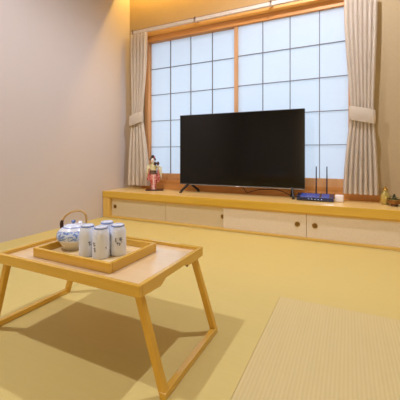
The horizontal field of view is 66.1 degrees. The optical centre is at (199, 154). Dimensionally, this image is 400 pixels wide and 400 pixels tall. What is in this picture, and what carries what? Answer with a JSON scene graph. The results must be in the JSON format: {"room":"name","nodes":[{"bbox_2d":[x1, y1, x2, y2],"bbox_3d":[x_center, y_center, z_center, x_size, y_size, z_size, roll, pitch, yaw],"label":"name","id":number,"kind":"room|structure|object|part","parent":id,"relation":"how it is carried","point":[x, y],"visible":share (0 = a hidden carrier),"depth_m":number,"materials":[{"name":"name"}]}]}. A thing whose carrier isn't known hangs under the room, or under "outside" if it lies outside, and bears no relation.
{"room":"traditional dwelling","nodes":[
{"label":"traditional dwelling","id":0,"kind":"room"},
{"bbox_2d":[0,0,129,242],"bbox_3d":[-1.833,-0.621,1.032,0.100,2.600,5.066,0,0,26],"label":"wall","id":1,"kind":"structure","parent":0,"point":[65,64],"depth_m":2.43,"materials":[{"name":"white paint"}]},
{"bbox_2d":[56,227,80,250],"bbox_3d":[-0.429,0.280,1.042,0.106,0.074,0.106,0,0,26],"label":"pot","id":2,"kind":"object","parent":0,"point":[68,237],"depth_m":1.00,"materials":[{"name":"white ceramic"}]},
{"bbox_2d":[0,217,399,399],"bbox_3d":[-0.077,0.629,0.185,4.000,0.100,5.066,0,0,26],"label":"floor","id":3,"kind":"structure","parent":0,"point":[87,342],"depth_m":1.15,"materials":[{"name":"beige wicker"}]},
{"bbox_2d":[0,236,217,399],"bbox_3d":[-0.320,0.447,1.013,0.687,0.264,0.351,0,0,26],"label":"tray table","id":4,"kind":"object","parent":3,"relation":"on","point":[139,278],"visible":0.75,"depth_m":0.88,"materials":[{"name":"brown wood"}]},
{"bbox_3d":[-0.652,0.455,1.008,0.094,0.239,0.017,0,0,26],"label":"leg","id":5,"kind":"part","parent":4,"relation":"part of","materials":[{"name":"brown wood"}]},
{"bbox_3d":[-0.568,0.331,1.134,0.013,0.034,0.326,0,0,26],"label":"rail","id":6,"kind":"part","parent":4,"relation":"part of","materials":[{"name":"brown wood"}]},
{"bbox_3d":[-0.522,0.455,1.276,0.094,0.239,0.017,0,0,26],"label":"leg","id":7,"kind":"part","parent":4,"relation":"part of","materials":[{"name":"brown wood"}]},
{"bbox_3d":[-0.394,0.329,0.861,0.564,0.030,0.013,0,0,26],"label":"rail","id":8,"kind":"part","parent":4,"relation":"part of","materials":[{"name":"brown wood"}]},
{"bbox_2d":[33,238,155,273],"bbox_3d":[-0.338,0.310,1.004,0.320,0.029,0.220,0,0,27],"label":"serving tray","id":9,"kind":"object","parent":4,"relation":"on","point":[136,250],"visible":0.7,"depth_m":0.93,"materials":[{"name":"brown wood"}]},
{"bbox_2d":[56,210,87,250],"bbox_3d":[-0.424,0.252,1.051,0.106,0.130,0.127,0,0,26],"label":"teapot","id":10,"kind":"object","parent":9,"relation":"on","point":[67,235],"visible":0.87,"depth_m":1.01,"materials":[{"name":"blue ceramic"}]},
{"bbox_3d":[-0.429,0.238,1.042,0.063,0.010,0.063,0,0,26],"label":"lid","id":11,"kind":"part","parent":10,"relation":"part of","materials":[{"name":"white ceramic"}]},
{"bbox_3d":[-0.428,0.213,1.042,0.079,0.051,0.049,0,0,26],"label":"bail handle","id":12,"kind":"part","parent":10,"relation":"part of","materials":[{"name":"brown wicker"}]},
{"bbox_2d":[79,223,93,256],"bbox_3d":[-0.355,0.270,0.973,0.053,0.095,0.053,0,0,26],"label":"teacup","id":13,"kind":"object","parent":9,"relation":"on","point":[86,230],"visible":0.86,"depth_m":0.95,"materials":[{"name":"white ceramic"}]},
{"bbox_2d":[92,225,109,259],"bbox_3d":[-0.306,0.270,0.949,0.054,0.095,0.054,0,0,26],"label":"teacup","id":14,"kind":"object","parent":9,"relation":"on","point":[101,235],"visible":0.99,"depth_m":0.93,"materials":[{"name":"white ceramic"}]},
{"bbox_2d":[100,220,112,232],"bbox_3d":[-0.309,0.270,1.022,0.053,0.095,0.053,0,0,26],"label":"teacup","id":15,"kind":"object","parent":9,"relation":"on","point":[108,223],"visible":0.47,"depth_m":1.01,"materials":[{"name":"white ceramic"}]},
{"bbox_2d":[110,223,125,255],"bbox_3d":[-0.262,0.270,0.981,0.053,0.095,0.053,0,0,26],"label":"teacup","id":16,"kind":"object","parent":9,"relation":"on","point":[117,230],"visible":0.97,"depth_m":0.96,"materials":[{"name":"white ceramic"}]},
{"bbox_3d":[-0.119,0.455,0.749,0.094,0.239,0.017,0,0,26],"label":"leg","id":17,"kind":"part","parent":4,"relation":"part of","materials":[{"name":"brown wood"}]},
{"bbox_3d":[-0.246,0.329,1.165,0.564,0.030,0.013,0,0,26],"label":"rail","id":18,"kind":"part","parent":4,"relation":"part of","materials":[{"name":"brown wood"}]},
{"bbox_3d":[-0.072,0.331,0.893,0.013,0.034,0.326,0,0,26],"label":"rail","id":19,"kind":"part","parent":4,"relation":"part of","materials":[{"name":"brown wood"}]},
{"bbox_3d":[0.011,0.455,1.016,0.094,0.239,0.017,0,0,26],"label":"leg","id":20,"kind":"part","parent":4,"relation":"part of","materials":[{"name":"brown wood"}]},
{"bbox_2d":[103,197,399,250],"bbox_3d":[0.892,0.486,2.195,3.792,0.185,0.383,0,0,26],"label":"base cabinet","id":21,"kind":"object","parent":3,"relation":"on","point":[336,229],"visible":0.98,"depth_m":2.20,"materials":[{"name":"pale wood"},{"name":"cream paper"}]},
{"bbox_3d":[-0.853,0.486,2.855,0.074,0.184,0.056,0,0,26],"label":"post","id":22,"kind":"part","parent":21,"relation":"part of","materials":[{"name":"wood"}]},
{"bbox_3d":[-0.550,0.485,2.727,0.584,0.155,0.016,0,0,26],"label":"sliding door","id":23,"kind":"part","parent":21,"relation":"part of","materials":[{"name":"beige wood"}]},
{"bbox_3d":[-0.046,0.485,2.485,0.531,0.155,0.016,0,0,26],"label":"sliding door","id":24,"kind":"part","parent":21,"relation":"part of","materials":[{"name":"beige wood"}]},
{"bbox_2d":[103,187,399,219],"bbox_3d":[0.893,0.365,2.196,3.796,0.056,0.395,0,0,26],"label":"countertop","id":25,"kind":"structure","parent":21,"relation":"on","point":[354,208],"depth_m":2.25,"materials":[{"name":"wood"}]},
{"bbox_2d":[145,155,163,190],"bbox_3d":[-0.426,0.171,2.900,0.165,0.330,0.130,0,0,-4],"label":"doll","id":26,"kind":"object","parent":25,"relation":"on","point":[153,170],"visible":1,"depth_m":2.88,"materials":[{"name":"fabric"}]},
{"bbox_2d":[179,108,304,198],"bbox_3d":[0.313,-0.007,2.562,1.068,0.687,0.163,0,0,24],"label":"television","id":27,"kind":"object","parent":25,"relation":"on","point":[253,149],"visible":0.98,"depth_m":2.52,"materials":[{"name":"black plastic"}]},
{"bbox_3d":[0.306,0.266,2.548,1.068,0.006,0.004,0,0,24],"label":"trim","id":28,"kind":"part","parent":27,"relation":"part of","materials":[{"name":"silver metal"}]},
{"bbox_2d":[243,187,295,196],"bbox_3d":[0.585,0.283,2.481,0.503,0.109,0.017,0,0,25],"label":"power cable","id":29,"kind":"object","parent":27,"relation":"attached to","point":[243,187],"visible":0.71,"depth_m":2.49,"materials":[{"name":"rubber"}]},
{"bbox_2d":[296,166,333,201],"bbox_3d":[0.845,0.213,2.255,0.250,0.247,0.116,0,0,25],"label":"router","id":30,"kind":"object","parent":25,"relation":"on","point":[315,196],"visible":1,"depth_m":2.25,"materials":[{"name":"blue plastic"}]},
{"bbox_3d":[0.840,0.301,2.251,0.195,0.020,0.091,0,0,25],"label":"panel","id":31,"kind":"part","parent":30,"relation":"part of","materials":[{"name":"blue plastic"}]},
{"bbox_2d":[334,194,343,201],"bbox_3d":[0.986,0.312,2.195,0.073,0.047,0.056,0,0,26],"label":"power adapter","id":32,"kind":"object","parent":25,"relation":"on","point":[338,198],"visible":0.88,"depth_m":2.17,"materials":[{"name":"white plastic"}]},
{"bbox_2d":[380,186,390,204],"bbox_3d":[1.251,0.274,2.078,0.064,0.123,0.064,0,0,26],"label":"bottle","id":33,"kind":"object","parent":25,"relation":"on","point":[385,194],"visible":0.94,"depth_m":2.06,"materials":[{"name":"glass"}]},
{"bbox_2d":[387,194,399,205],"bbox_3d":[1.270,0.297,2.010,0.087,0.078,0.087,0,0,26],"label":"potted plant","id":34,"kind":"object","parent":25,"relation":"on","point":[392,201],"visible":1,"depth_m":1.99,"materials":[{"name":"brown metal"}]},
{"bbox_2d":[387,200,399,205],"bbox_3d":[1.270,0.315,2.010,0.086,0.041,0.086,0,0,26],"label":"bowl","id":35,"kind":"object","parent":34,"relation":"on","point":[392,202],"depth_m":1.98,"materials":[{"name":"brown metal"}]},
{"bbox_2d":[389,194,399,199],"bbox_3d":[1.268,0.287,2.006,0.067,0.058,0.068,0,0,26],"label":"greenery","id":36,"kind":"object","parent":34,"relation":"on","point":[393,195],"depth_m":2.00,"materials":[{"name":"green plant"}]},
{"bbox_3d":[0.850,0.570,2.043,3.736,0.016,0.069,0,0,26],"label":"rail","id":37,"kind":"part","parent":21,"relation":"part of","materials":[{"name":"wood"}]},
{"bbox_3d":[0.853,0.400,2.048,3.736,0.014,0.057,0,0,26],"label":"rail","id":38,"kind":"part","parent":21,"relation":"part of","materials":[{"name":"brown wood"}]},
{"bbox_3d":[0.452,0.485,2.223,0.602,0.155,0.016,0,0,26],"label":"sliding door","id":39,"kind":"part","parent":21,"relation":"part of","materials":[{"name":"wood"}]},
{"bbox_3d":[1.002,0.485,1.958,0.614,0.155,0.016,0,0,26],"label":"sliding door","id":40,"kind":"part","parent":21,"relation":"part of","materials":[{"name":"wood"}]},
{"bbox_2d":[231,297,399,399],"bbox_3d":[0.520,0.594,0.693,0.835,0.031,0.839,0,0,26],"label":"mat","id":41,"kind":"object","parent":3,"relation":"on","point":[305,350],"visible":1,"depth_m":0.88,"materials":[{"name":"beige wicker"}]},
{"bbox_2d":[130,0,399,198],"bbox_3d":[1.006,-0.621,2.430,3.800,2.600,0.120,0,0,26],"label":"wall","id":42,"kind":"structure","parent":0,"point":[143,13],"depth_m":2.22,"materials":[{"name":"beige paint"}]},
{"bbox_2d":[131,0,380,201],"bbox_3d":[0.422,-0.448,2.641,2.375,1.570,0.208,0,0,26],"label":"window","id":43,"kind":"structure","parent":42,"relation":"in","point":[292,55],"depth_m":2.60,"materials":[{"name":"white paper"}]},
{"bbox_2d":[128,32,149,185],"bbox_3d":[-0.607,-0.442,3.012,0.258,1.487,0.071,0,0,26],"label":"curtain","id":44,"kind":"object","parent":43,"relation":"hanging from","point":[138,161],"visible":1,"depth_m":3.01,"materials":[{"name":"beige fabric"}]},
{"bbox_3d":[0.400,-1.209,2.596,2.375,0.048,0.108,0,0,26],"label":"curtain rail","id":45,"kind":"part","parent":43,"relation":"part of","materials":[{"name":"white metal"}]},
{"bbox_3d":[0.391,0.312,2.696,2.110,0.050,0.136,0,0,26],"label":"sill","id":46,"kind":"part","parent":43,"relation":"part of","materials":[{"name":"orange wood"}]},
{"bbox_2d":[343,0,378,194],"bbox_3d":[1.134,-0.455,2.172,0.226,1.473,0.071,0,0,26],"label":"curtain","id":47,"kind":"object","parent":43,"relation":"hanging from","point":[360,16],"visible":1,"depth_m":2.17,"materials":[{"name":"beige fabric"}]}
]}

